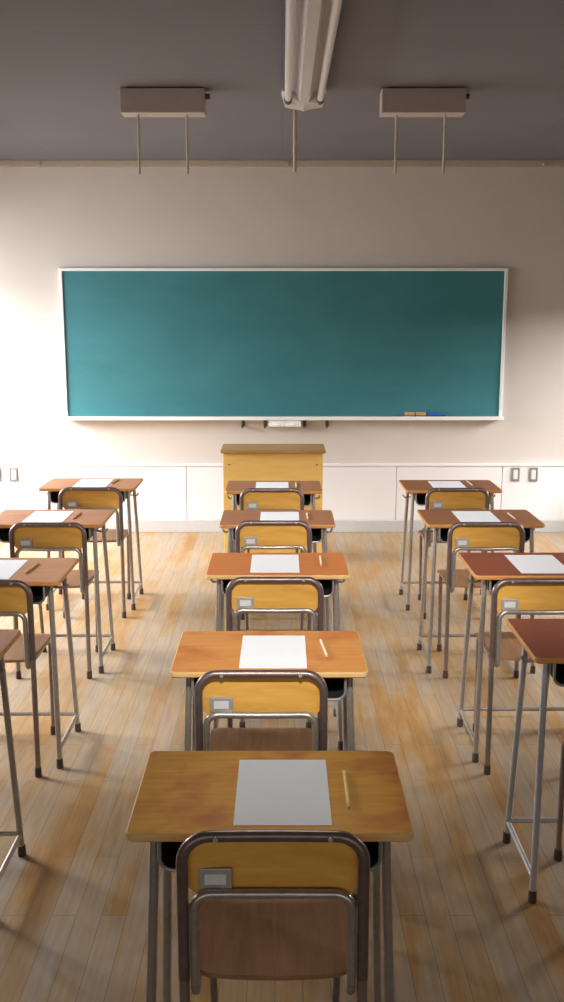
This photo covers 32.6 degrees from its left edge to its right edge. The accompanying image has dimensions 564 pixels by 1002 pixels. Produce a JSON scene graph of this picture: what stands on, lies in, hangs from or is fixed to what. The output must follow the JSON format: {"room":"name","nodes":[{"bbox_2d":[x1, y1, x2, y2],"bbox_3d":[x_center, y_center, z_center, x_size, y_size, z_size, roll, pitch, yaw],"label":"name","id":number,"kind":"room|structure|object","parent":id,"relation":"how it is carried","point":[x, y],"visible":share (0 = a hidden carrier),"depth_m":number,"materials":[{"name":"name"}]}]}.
{"room":"classroom","nodes":[
{"label":"classroom","id":0,"kind":"room"},
{"bbox_2d":[0,532,563,1001],"bbox_3d":[0.000,1.134,4.220,7.300,0.120,9.070,0,11,0],"label":"floor","id":1,"kind":"structure","parent":0,"point":[74,908],"depth_m":3.87,"materials":[{"name":"brown wood"}]},
{"bbox_2d":[0,629,25,879],"bbox_3d":[-1.180,0.868,3.125,0.608,0.810,0.414,0,11,0],"label":"school desk","id":2,"kind":"object","parent":1,"relation":"on","point":[8,637],"visible":1,"depth_m":3.24,"materials":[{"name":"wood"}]},
{"bbox_2d":[0,580,55,777],"bbox_3d":[-1.179,0.680,4.068,0.397,0.827,0.438,0,11,0],"label":"chair","id":3,"kind":"object","parent":1,"relation":"on","point":[16,597],"visible":0.89,"depth_m":3.85,"materials":[{"name":"metal"}]},
{"bbox_2d":[0,558,80,768],"bbox_3d":[-1.199,0.681,4.136,0.608,0.800,0.414,0,11,0],"label":"school desk","id":4,"kind":"object","parent":1,"relation":"on","point":[49,573],"visible":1,"depth_m":4.05,"materials":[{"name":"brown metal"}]},
{"bbox_2d":[0,560,27,578],"bbox_3d":[-1.215,0.287,4.065,0.210,0.001,0.310,0,11,0],"label":"sheet","id":5,"kind":"object","parent":4,"relation":"on","point":[8,568],"visible":1,"depth_m":4.10,"materials":[{"name":"white paper"}]},
{"bbox_2d":[25,562,38,572],"bbox_3d":[-1.056,0.283,4.069,0.008,0.008,0.176,1,11,5],"label":"pencil","id":6,"kind":"object","parent":4,"relation":"on","point":[37,563],"visible":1,"depth_m":4.07,"materials":[{"name":"brown wood"}]},
{"bbox_2d":[29,586,47,603],"bbox_3d":[-1.199,0.351,4.067,0.479,0.080,0.328,0,11,0],"label":"tray","id":7,"kind":"object","parent":4,"relation":"on","point":[40,593],"depth_m":3.99,"materials":[{"name":"black metal"}]},
{"bbox_2d":[9,522,97,678],"bbox_3d":[-1.184,0.477,5.139,0.397,0.827,0.438,0,11,0],"label":"chair","id":8,"kind":"object","parent":1,"relation":"on","point":[26,536],"visible":0.63,"depth_m":4.90,"materials":[{"name":"metal"}]},
{"bbox_2d":[0,510,115,673],"bbox_3d":[-1.227,0.478,5.208,0.608,0.800,0.414,0,11,0],"label":"school desk","id":9,"kind":"object","parent":1,"relation":"on","point":[91,520],"visible":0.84,"depth_m":5.12,"materials":[{"name":"beige wood"}]},
{"bbox_2d":[22,511,73,521],"bbox_3d":[-1.245,0.085,5.131,0.210,0.001,0.310,0,11,0],"label":"sheet","id":10,"kind":"object","parent":9,"relation":"on","point":[37,516],"visible":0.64,"depth_m":5.14,"materials":[{"name":"white paper"}]},
{"bbox_2d":[0,528,98,542],"bbox_3d":[-1.227,0.147,5.139,0.479,0.080,0.328,0,11,0],"label":"tray","id":11,"kind":"object","parent":9,"relation":"on","point":[4,532],"depth_m":5.02,"materials":[{"name":"black metal"}]},
{"bbox_2d":[38,478,143,609],"bbox_3d":[-1.227,0.274,6.312,0.608,0.790,0.414,0,11,0],"label":"school desk","id":12,"kind":"object","parent":1,"relation":"on","point":[54,486],"visible":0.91,"depth_m":6.20,"materials":[{"name":"beige wood"}]},
{"bbox_2d":[49,491,131,503],"bbox_3d":[-1.227,-0.052,6.243,0.479,0.080,0.328,0,11,0],"label":"tray","id":13,"kind":"object","parent":12,"relation":"on","point":[53,495],"depth_m":6.12,"materials":[{"name":"black metal"}]},
{"bbox_2d":[73,479,112,486],"bbox_3d":[-1.221,-0.114,6.236,0.210,0.001,0.310,0,11,0],"label":"sheet","id":14,"kind":"object","parent":12,"relation":"on","point":[83,482],"visible":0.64,"depth_m":6.23,"materials":[{"name":"white paper"}]},
{"bbox_2d":[58,487,130,617],"bbox_3d":[-1.170,0.284,6.156,0.397,0.827,0.438,0,11,0],"label":"chair","id":15,"kind":"object","parent":1,"relation":"on","point":[69,498],"visible":0.67,"depth_m":5.92,"materials":[{"name":"wood"}]},
{"bbox_2d":[194,670,327,908],"bbox_3d":[-0.061,0.865,3.093,0.397,0.827,0.438,0,11,0],"label":"chair","id":16,"kind":"object","parent":1,"relation":"on","point":[228,694],"visible":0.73,"depth_m":2.85,"materials":[{"name":"wood"}]},
{"bbox_2d":[170,631,367,906],"bbox_3d":[-0.040,0.869,3.199,0.608,0.780,0.414,0,11,0],"label":"school desk","id":17,"kind":"object","parent":1,"relation":"on","point":[198,653],"visible":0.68,"depth_m":3.08,"materials":[{"name":"orange wood"}]},
{"bbox_2d":[191,678,346,700],"bbox_3d":[-0.040,0.548,3.131,0.479,0.080,0.328,0,11,0],"label":"tray","id":18,"kind":"object","parent":17,"relation":"on","point":[337,687],"depth_m":3.02,"materials":[{"name":"black metal"}]},
{"bbox_2d":[239,636,306,667],"bbox_3d":[-0.028,0.486,3.124,0.210,0.001,0.310,0,11,0],"label":"sheet","id":19,"kind":"object","parent":17,"relation":"on","point":[256,651],"visible":1,"depth_m":3.11,"materials":[{"name":"white paper"}]},
{"bbox_2d":[320,639,327,657],"bbox_3d":[0.137,0.480,3.135,0.008,0.008,0.176,-1,11,-5],"label":"pencil","id":20,"kind":"object","parent":17,"relation":"on","point":[321,641],"visible":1,"depth_m":3.13,"materials":[{"name":"brown wood"}]},
{"bbox_2d":[126,751,413,1001],"bbox_3d":[-0.026,1.044,2.278,0.608,0.780,0.414,0,11,0],"label":"school desk","id":21,"kind":"object","parent":1,"relation":"on","point":[181,794],"visible":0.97,"depth_m":2.16,"materials":[{"name":"orange wood"}]},
{"bbox_2d":[157,842,382,871],"bbox_3d":[-0.026,0.723,2.210,0.479,0.080,0.328,0,11,0],"label":"tray","id":22,"kind":"object","parent":21,"relation":"on","point":[166,851],"depth_m":2.08,"materials":[{"name":"black metal"}]},
{"bbox_2d":[233,760,331,825],"bbox_3d":[0.001,0.661,2.203,0.210,0.001,0.310,0,11,0],"label":"sheet","id":23,"kind":"object","parent":21,"relation":"on","point":[269,792],"visible":1,"depth_m":2.18,"materials":[{"name":"white paper"}]},
{"bbox_2d":[343,770,349,807],"bbox_3d":[0.147,0.657,2.200,0.008,0.008,0.176,0,11,0],"label":"pencil","id":24,"kind":"object","parent":21,"relation":"on","point":[344,771],"visible":1,"depth_m":2.19,"materials":[{"name":"brown wood"}]},
{"bbox_2d":[240,488,303,619],"bbox_3d":[-0.061,0.291,6.121,0.397,0.827,0.438,0,11,0],"label":"chair","id":25,"kind":"object","parent":1,"relation":"on","point":[250,498],"visible":0.43,"depth_m":5.88,"materials":[{"name":"wood"}]},
{"bbox_2d":[176,828,369,1001],"bbox_3d":[-0.018,1.033,2.208,0.397,0.827,0.438,0,11,0],"label":"chair","id":26,"kind":"object","parent":1,"relation":"on","point":[276,904],"visible":1,"depth_m":1.98,"materials":[{"name":"wood"}]},
{"bbox_2d":[220,444,325,552],"bbox_3d":[-0.068,0.013,7.468,0.790,0.872,0.370,0,11,0],"label":"podium","id":27,"kind":"object","parent":1,"relation":"on","point":[241,462],"visible":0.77,"depth_m":7.27,"materials":[{"name":"yellow wood"}]},
{"bbox_2d":[235,520,311,630],"bbox_3d":[-0.043,0.469,5.183,0.397,0.827,0.438,0,11,0],"label":"chair","id":28,"kind":"object","parent":1,"relation":"on","point":[249,534],"visible":0.52,"depth_m":4.94,"materials":[{"name":"wood"}]},
{"bbox_2d":[225,481,321,611],"bbox_3d":[-0.053,0.287,6.270,0.608,0.780,0.414,0,11,0],"label":"school desk","id":29,"kind":"object","parent":1,"relation":"on","point":[309,489],"visible":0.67,"depth_m":6.14,"materials":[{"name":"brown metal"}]},
{"bbox_2d":[256,482,288,487],"bbox_3d":[-0.063,-0.096,6.191,0.210,0.001,0.310,0,11,0],"label":"sheet","id":30,"kind":"object","parent":29,"relation":"on","point":[258,484],"visible":0.64,"depth_m":6.21,"materials":[{"name":"white paper"}]},
{"bbox_2d":[235,494,311,506],"bbox_3d":[-0.053,-0.034,6.202,0.479,0.080,0.328,0,11,0],"label":"tray","id":31,"kind":"object","parent":29,"relation":"on","point":[307,497],"depth_m":6.11,"materials":[{"name":"black metal"}]},
{"bbox_2d":[226,577,323,727],"bbox_3d":[-0.029,0.672,4.112,0.397,0.827,0.438,0,11,0],"label":"chair","id":32,"kind":"object","parent":1,"relation":"on","point":[243,594],"visible":0.56,"depth_m":3.87,"materials":[{"name":"wood"}]},
{"bbox_2d":[219,510,334,630],"bbox_3d":[-0.025,0.472,5.292,0.608,0.780,0.414,0,11,0],"label":"school desk","id":33,"kind":"object","parent":1,"relation":"on","point":[319,521],"visible":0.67,"depth_m":5.19,"materials":[{"name":"brown wood"}]},
{"bbox_2d":[232,528,322,542],"bbox_3d":[-0.025,0.151,5.224,0.479,0.080,0.328,0,11,0],"label":"tray","id":34,"kind":"object","parent":33,"relation":"on","point":[317,533],"depth_m":5.14,"materials":[{"name":"black metal"}]},
{"bbox_2d":[260,512,298,520],"bbox_3d":[-0.013,0.089,5.215,0.210,0.001,0.310,0,11,0],"label":"sheet","id":35,"kind":"object","parent":33,"relation":"on","point":[267,516],"visible":0.64,"depth_m":5.24,"materials":[{"name":"white paper"}]},
{"bbox_2d":[205,553,349,750],"bbox_3d":[-0.018,0.659,4.307,0.608,0.780,0.414,0,11,0],"label":"school desk","id":36,"kind":"object","parent":1,"relation":"on","point":[223,568],"visible":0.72,"depth_m":4.17,"materials":[{"name":"brown wood"}]},
{"bbox_2d":[250,555,299,572],"bbox_3d":[-0.030,0.274,4.242,0.210,0.001,0.310,0,11,0],"label":"sheet","id":37,"kind":"object","parent":36,"relation":"on","point":[259,563],"visible":1,"depth_m":4.22,"materials":[{"name":"white paper"}]},
{"bbox_2d":[221,580,333,596],"bbox_3d":[-0.018,0.338,4.239,0.479,0.080,0.328,0,11,0],"label":"tray","id":38,"kind":"object","parent":36,"relation":"on","point":[328,585],"depth_m":4.15,"materials":[{"name":"black metal"}]},
{"bbox_2d":[399,480,501,610],"bbox_3d":[1.080,0.281,6.301,0.608,0.780,0.414,0,11,0],"label":"school desk","id":39,"kind":"object","parent":1,"relation":"on","point":[418,489],"visible":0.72,"depth_m":6.22,"materials":[{"name":"brown wood"}]},
{"bbox_2d":[428,481,465,487],"bbox_3d":[1.068,-0.102,6.226,0.210,0.001,0.310,0,11,0],"label":"sheet","id":40,"kind":"object","parent":39,"relation":"on","point":[435,484],"visible":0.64,"depth_m":6.25,"materials":[{"name":"white paper"}]},
{"bbox_2d":[410,493,491,505],"bbox_3d":[1.080,-0.040,6.234,0.479,0.080,0.328,0,11,0],"label":"tray","id":41,"kind":"object","parent":39,"relation":"on","point":[419,498],"depth_m":6.11,"materials":[{"name":"black metal"}]},
{"bbox_2d":[418,488,489,618],"bbox_3d":[1.068,0.288,6.135,0.397,0.827,0.438,0,11,0],"label":"chair","id":42,"kind":"object","parent":1,"relation":"on","point":[435,498],"visible":0.61,"depth_m":5.90,"materials":[{"name":"wood"}]},
{"bbox_2d":[437,522,524,678],"bbox_3d":[1.035,0.475,5.149,0.397,0.827,0.438,0,11,0],"label":"chair","id":43,"kind":"object","parent":1,"relation":"on","point":[464,536],"visible":0.74,"depth_m":4.91,"materials":[{"name":"metal"}]},
{"bbox_2d":[417,510,544,673],"bbox_3d":[1.049,0.478,5.208,0.608,0.800,0.414,0,11,0],"label":"school desk","id":44,"kind":"object","parent":1,"relation":"on","point":[440,521],"visible":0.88,"depth_m":5.09,"materials":[{"name":"brown wood"}]},
{"bbox_2d":[452,511,500,521],"bbox_3d":[1.033,0.085,5.131,0.210,0.001,0.310,0,11,0],"label":"sheet","id":45,"kind":"object","parent":44,"relation":"on","point":[463,516],"visible":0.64,"depth_m":5.14,"materials":[{"name":"white paper"}]},
{"bbox_2d":[432,528,531,542],"bbox_3d":[1.049,0.147,5.139,0.479,0.080,0.328,0,11,0],"label":"tray","id":46,"kind":"object","parent":44,"relation":"on","point":[442,533],"depth_m":5.02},
{"bbox_2d":[457,553,563,762],"bbox_3d":[1.090,0.666,4.189,0.608,0.810,0.414,0,11,0],"label":"school desk","id":47,"kind":"object","parent":1,"relation":"on","point":[488,569],"visible":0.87,"depth_m":4.10,"materials":[{"name":"red wood"}]},
{"bbox_2d":[487,580,499,594],"bbox_3d":[1.090,0.331,4.119,0.479,0.080,0.328,0,11,0],"label":"tray","id":48,"kind":"object","parent":47,"relation":"on","point":[490,583],"depth_m":4.02,"materials":[{"name":"black metal"}]},
{"bbox_2d":[505,555,563,572],"bbox_3d":[1.088,0.268,4.113,0.210,0.001,0.310,0,11,0],"label":"sheet","id":49,"kind":"object","parent":47,"relation":"on","point":[523,563],"visible":1,"depth_m":4.12,"materials":[{"name":"white paper"}]},
{"bbox_2d":[472,578,563,774],"bbox_3d":[1.027,0.676,4.091,0.397,0.827,0.438,0,11,0],"label":"chair","id":50,"kind":"object","parent":1,"relation":"on","point":[513,596],"visible":0.68,"depth_m":3.86,"materials":[{"name":"metal"}]},
{"bbox_2d":[503,619,563,903],"bbox_3d":[1.077,0.847,3.210,0.608,0.820,0.414,0,11,0],"label":"school desk","id":51,"kind":"object","parent":1,"relation":"on","point":[542,639],"visible":1,"depth_m":3.12,"materials":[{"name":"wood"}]},
{"bbox_2d":[549,664,563,686],"bbox_3d":[1.077,0.506,3.139,0.479,0.080,0.328,0,11,0],"label":"tray","id":52,"kind":"object","parent":51,"relation":"on","point":[556,671],"depth_m":3.02,"materials":[{"name":"black metal"}]},
{"bbox_2d":[554,733,563,861],"bbox_3d":[1.105,0.872,3.059,0.397,0.827,0.438,0,11,0],"label":"chair","id":53,"kind":"object","parent":1,"relation":"on","point":[558,850],"visible":1,"depth_m":3.28,"materials":[{"name":"metal"}]},
{"bbox_2d":[0,167,563,462],"bbox_3d":[0.000,-1.277,8.277,7.300,3.105,0.200,0,11,0],"label":"wall","id":54,"kind":"structure","parent":0,"point":[52,218],"depth_m":8.03,"materials":[{"name":"beige paint"}]},
{"bbox_2d":[9,468,17,480],"bbox_3d":[-2.324,-0.230,8.345,0.070,0.118,0.012,0,11,0],"label":"wall outlet","id":55,"kind":"object","parent":54,"relation":"attached to","point":[13,476],"visible":1,"depth_m":8.34,"materials":[{"name":"white plastic"}]},
{"bbox_2d":[11,470,15,478],"bbox_3d":[-2.324,-0.230,8.347,0.041,0.083,0.009,0,11,0],"label":"socket","id":56,"kind":"object","parent":55,"relation":"attached to","point":[13,472],"depth_m":8.34,"materials":[{"name":"white plastic"}]},
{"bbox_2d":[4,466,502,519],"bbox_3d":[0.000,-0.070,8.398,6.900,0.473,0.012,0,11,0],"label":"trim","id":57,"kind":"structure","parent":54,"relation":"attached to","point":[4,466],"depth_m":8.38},
{"bbox_2d":[0,466,563,519],"bbox_3d":[0.000,-0.070,8.393,6.894,0.475,0.022,0,11,0],"label":"wall panel","id":58,"kind":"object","parent":54,"relation":"attached to","point":[350,492],"depth_m":8.37,"materials":[{"name":"white paint"}]},
{"bbox_2d":[0,160,563,166],"bbox_3d":[0.000,-2.755,7.885,6.900,0.055,0.020,0,11,0],"label":"trim","id":59,"kind":"structure","parent":54,"relation":"attached to","point":[3,163],"depth_m":7.88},
{"bbox_2d":[0,463,563,465],"bbox_3d":[0.000,-0.313,8.343,6.900,0.022,0.030,0,11,0],"label":"trim","id":60,"kind":"structure","parent":54,"relation":"attached to","point":[1,464],"depth_m":8.33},
{"bbox_2d":[58,268,507,427],"bbox_3d":[0.012,-1.275,8.113,3.736,1.333,0.118,0,11,0],"label":"blackboard","id":61,"kind":"object","parent":54,"relation":"attached to","point":[275,345],"visible":1,"depth_m":8.13,"materials":[{"name":"teal metal"}]},
{"bbox_2d":[405,412,414,415],"bbox_3d":[1.085,-0.732,8.202,0.080,0.046,0.052,0,11,0],"label":"eraser","id":62,"kind":"object","parent":61,"relation":"on","point":[406,413],"visible":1,"depth_m":8.18,"materials":[{"name":"brown fabric"}]},
{"bbox_2d":[415,412,425,415],"bbox_3d":[1.179,-0.732,8.202,0.087,0.046,0.052,0,11,0],"label":"eraser","id":63,"kind":"object","parent":61,"relation":"on","point":[416,413],"visible":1,"depth_m":8.18,"materials":[{"name":"brown fabric"}]},
{"bbox_2d":[426,412,445,415],"bbox_3d":[1.313,-0.731,8.203,0.164,0.044,0.052,0,11,0],"label":"eraser","id":64,"kind":"object","parent":61,"relation":"on","point":[428,413],"visible":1,"depth_m":8.18,"materials":[{"name":"blue fabric"}]},
{"bbox_2d":[99,520,563,531],"bbox_3d":[0.000,0.218,8.442,6.900,0.106,0.032,0,11,0],"label":"baseboard","id":65,"kind":"structure","parent":54,"relation":"attached to","point":[144,525],"depth_m":8.43,"materials":[{"name":"grey plastic"}]},
{"bbox_2d":[511,468,519,480],"bbox_3d":[2.020,-0.230,8.345,0.070,0.118,0.012,0,11,0],"label":"wall outlet","id":66,"kind":"object","parent":54,"relation":"attached to","point":[515,475],"visible":1,"depth_m":8.34,"materials":[{"name":"white plastic"}]},
{"bbox_2d":[513,470,517,478],"bbox_3d":[2.020,-0.230,8.347,0.041,0.083,0.009,0,11,0],"label":"socket","id":67,"kind":"object","parent":66,"relation":"attached to","point":[515,472],"depth_m":8.34,"materials":[{"name":"white plastic"}]},
{"bbox_2d":[529,468,537,480],"bbox_3d":[2.176,-0.230,8.345,0.070,0.118,0.012,0,11,0],"label":"wall outlet","id":68,"kind":"object","parent":54,"relation":"attached to","point":[533,476],"visible":1,"depth_m":8.34,"materials":[{"name":"white plastic"}]},
{"bbox_2d":[531,470,535,478],"bbox_3d":[2.176,-0.230,8.347,0.041,0.083,0.009,0,11,0],"label":"socket","id":69,"kind":"object","parent":68,"relation":"attached to","point":[533,472],"depth_m":8.34,"materials":[{"name":"white plastic"}]},
{"bbox_2d":[0,0,563,159],"bbox_3d":[0.000,-2.035,3.619,7.300,0.120,9.070,0,11,0],"label":"ceiling","id":70,"kind":"structure","parent":0,"point":[65,64],"depth_m":5.12,"materials":[{"name":"white paint"}]},
{"bbox_2d":[120,87,209,173],"bbox_3d":[-0.654,-2.094,5.471,0.497,0.455,0.130,0,11,0],"label":"ceiling box","id":71,"kind":"object","parent":70,"relation":"hanging from","point":[138,102],"visible":1,"depth_m":5.38,"materials":[{"name":"beige metal"}]},
{"bbox_2d":[293,109,296,172],"bbox_3d":[0.078,-2.183,5.795,0.043,0.400,0.044,0,11,0],"label":"hanging rod","id":72,"kind":"object","parent":70,"relation":"hanging from","point":[294,110],"visible":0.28,"depth_m":5.79,"materials":[{"name":"beige metal"}]},
{"bbox_2d":[281,0,342,111],"bbox_3d":[0.122,-2.031,4.246,0.252,0.120,2.500,0,11,0],"label":"ceiling light","id":73,"kind":"object","parent":70,"relation":"attached to","point":[311,26],"visible":1,"depth_m":4.29,"materials":[{"name":"white metal"}]},
{"bbox_2d":[379,87,469,173],"bbox_3d":[0.805,-2.094,5.471,0.497,0.455,0.130,0,11,0],"label":"ceiling box","id":74,"kind":"object","parent":70,"relation":"hanging from","point":[396,102],"visible":1,"depth_m":5.38,"materials":[{"name":"beige metal"}]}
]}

